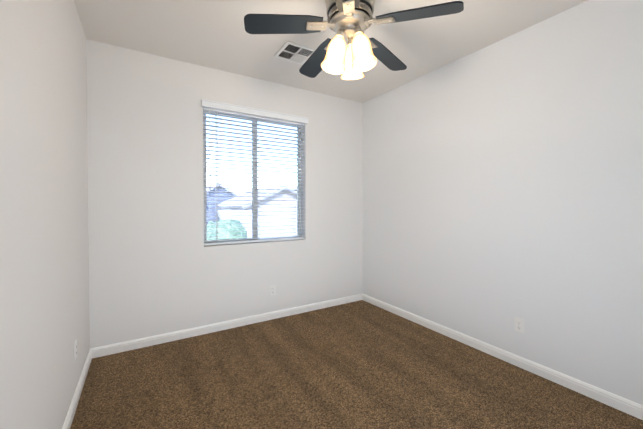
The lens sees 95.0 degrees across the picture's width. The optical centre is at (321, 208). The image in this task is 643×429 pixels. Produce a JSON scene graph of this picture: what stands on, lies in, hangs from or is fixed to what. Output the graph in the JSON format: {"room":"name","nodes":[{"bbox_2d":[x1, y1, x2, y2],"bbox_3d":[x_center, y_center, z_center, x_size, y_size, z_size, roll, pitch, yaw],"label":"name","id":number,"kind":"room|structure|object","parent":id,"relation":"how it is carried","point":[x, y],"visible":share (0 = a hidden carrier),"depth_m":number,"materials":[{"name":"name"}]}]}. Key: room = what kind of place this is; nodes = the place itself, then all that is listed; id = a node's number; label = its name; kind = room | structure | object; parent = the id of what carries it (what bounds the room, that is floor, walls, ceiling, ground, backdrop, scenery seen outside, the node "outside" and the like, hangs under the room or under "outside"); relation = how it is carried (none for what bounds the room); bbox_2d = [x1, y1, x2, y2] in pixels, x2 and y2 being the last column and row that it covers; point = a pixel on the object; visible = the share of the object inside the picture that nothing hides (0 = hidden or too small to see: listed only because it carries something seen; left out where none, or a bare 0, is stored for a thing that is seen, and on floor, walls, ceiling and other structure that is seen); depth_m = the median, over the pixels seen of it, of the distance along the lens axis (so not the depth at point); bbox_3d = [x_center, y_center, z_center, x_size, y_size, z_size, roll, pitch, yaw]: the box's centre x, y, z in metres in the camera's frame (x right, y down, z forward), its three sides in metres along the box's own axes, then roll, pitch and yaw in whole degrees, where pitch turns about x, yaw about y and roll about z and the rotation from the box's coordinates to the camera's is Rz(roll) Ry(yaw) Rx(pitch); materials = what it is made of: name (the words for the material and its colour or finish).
{"room":"empty bedroom","nodes":[
{"label":"empty bedroom","id":0,"kind":"room"},
{"bbox_2d":[0,0,89,428],"bbox_3d":[-1.049,-0.052,0.837,0.160,2.700,4.190,-1,1,-32],"label":"wall","id":1,"kind":"structure","parent":0,"point":[44,282],"depth_m":1.32,"materials":[{"name":"white paint"}]},
{"bbox_2d":[74,339,76,360],"bbox_3d":[-1.624,0.931,1.948,0.009,0.115,0.070,-1,1,-32],"label":"electrical outlet","id":2,"kind":"object","parent":1,"relation":"attached to","point":[75,349],"visible":1,"depth_m":1.93,"materials":[{"name":"white plastic"}]},
{"bbox_2d":[62,348,91,428],"bbox_3d":[-0.974,1.255,0.902,0.015,0.084,3.790,-1,1,-32],"label":"baseboard","id":3,"kind":"structure","parent":1,"relation":"attached to","point":[73,407],"depth_m":1.95,"materials":[{"name":"white wood"}]},
{"bbox_2d":[86,39,362,347],"bbox_3d":[-0.757,-0.090,3.359,2.980,2.700,0.200,-1,1,-32],"label":"wall","id":4,"kind":"structure","parent":0,"point":[157,266],"depth_m":2.88,"materials":[{"name":"white paint"}]},
{"bbox_2d":[91,294,361,358],"bbox_3d":[-0.701,1.220,3.286,2.980,0.084,0.015,-1,1,-32],"label":"baseboard","id":5,"kind":"structure","parent":4,"relation":"attached to","point":[105,350],"depth_m":3.02,"materials":[{"name":"white wood"}]},
{"bbox_2d":[203,111,300,242],"bbox_3d":[-0.766,-0.339,3.399,1.170,1.433,0.076,-1,1,-32],"label":"window","id":6,"kind":"structure","parent":4,"relation":"in","point":[254,208],"depth_m":3.37,"materials":[{"name":"grey plastic"}]},
{"bbox_2d":[201,99,308,244],"bbox_3d":[-0.698,-0.363,3.287,1.210,1.460,0.110,-1,1,-32],"label":"window blind","id":7,"kind":"object","parent":6,"relation":"attached to","point":[222,109],"visible":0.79,"depth_m":3.26,"materials":[{"name":"white plastic"}]},
{"bbox_2d":[270,285,275,295],"bbox_3d":[-0.556,0.935,3.375,0.070,0.115,0.009,-1,1,-32],"label":"electrical outlet","id":8,"kind":"object","parent":4,"relation":"attached to","point":[272,290],"visible":1,"depth_m":3.37,"materials":[{"name":"white plastic"}]},
{"bbox_2d":[74,0,587,102],"bbox_3d":[0.288,-1.474,1.639,3.300,0.120,4.190,-1,1,-32],"label":"ceiling","id":9,"kind":"structure","parent":0,"point":[213,34],"depth_m":2.39,"materials":[{"name":"white paint"}]},
{"bbox_2d":[274,41,314,64],"bbox_3d":[-0.239,-1.424,2.707,0.305,0.013,0.305,-1,1,-32],"label":"ceiling vent","id":10,"kind":"object","parent":9,"relation":"in","point":[294,52],"visible":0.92,"depth_m":2.69,"materials":[{"name":"white metal"}]},
{"bbox_2d":[244,0,463,79],"bbox_3d":[0.168,-1.129,1.946,1.282,0.580,1.243,-1,1,-32],"label":"ceiling fan","id":11,"kind":"object","parent":9,"relation":"hanging from","point":[351,21],"visible":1,"depth_m":1.83,"materials":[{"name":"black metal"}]},
{"bbox_2d":[70,300,642,428],"bbox_3d":[0.288,1.345,1.681,3.300,0.120,4.190,-1,1,-32],"label":"floor","id":12,"kind":"structure","parent":0,"point":[361,364],"depth_m":2.15,"materials":[{"name":"carpet"}]},
{"bbox_2d":[362,0,642,404],"bbox_3d":[1.626,-0.077,2.482,0.160,2.700,4.190,-1,1,-32],"label":"wall","id":13,"kind":"structure","parent":0,"point":[502,184],"depth_m":2.32,"materials":[{"name":"white paint"}]},
{"bbox_2d":[362,293,642,419],"bbox_3d":[1.551,1.232,2.456,0.015,0.084,3.790,-1,1,-32],"label":"baseboard","id":14,"kind":"structure","parent":13,"relation":"attached to","point":[629,407],"depth_m":2.32,"materials":[{"name":"white wood"}]},
{"bbox_2d":[515,317,523,333],"bbox_3d":[1.598,0.940,2.381,0.009,0.115,0.070,-1,1,-32],"label":"electrical outlet","id":15,"kind":"object","parent":13,"relation":"attached to","point":[519,324],"visible":1,"depth_m":2.38,"materials":[{"name":"white plastic"}]},
{"label":"outside","id":16,"kind":"structure","parent":0,"visible":0},
{"bbox_3d":[-9.156,4.174,29.500,120.000,0.200,90.000,-1,1,-32],"label":"ground","id":17,"kind":"structure","parent":16,"visible":0},
{"bbox_2d":[207,183,237,223],"bbox_3d":[-12.690,0.710,33.131,4.288,6.621,10.725,-1,1,-32],"label":"house","id":18,"kind":"structure","parent":17,"relation":"on","point":[213,195],"depth_m":28.70,"materials":[{"name":"blue"}]},
{"bbox_2d":[207,219,246,239],"bbox_3d":[-3.534,2.354,10.128,2.310,4.013,2.819,-1,1,-32],"label":"tree","id":19,"kind":"object","parent":17,"relation":"on","point":[228,233],"depth_m":9.61,"materials":[{"name":"green plant"}]},
{"bbox_2d":[216,186,296,219],"bbox_3d":[-4.997,1.146,26.129,6.710,5.954,8.725,-1,1,-32],"label":"house","id":20,"kind":"structure","parent":17,"relation":"on","point":[247,205],"depth_m":22.66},
{"bbox_2d":[218,210,296,238],"bbox_3d":[-1.242,2.697,12.032,4.500,5.220,6.047,-1,1,-32],"label":"wall","id":21,"kind":"structure","parent":17,"relation":"on","point":[234,214],"depth_m":12.99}
]}

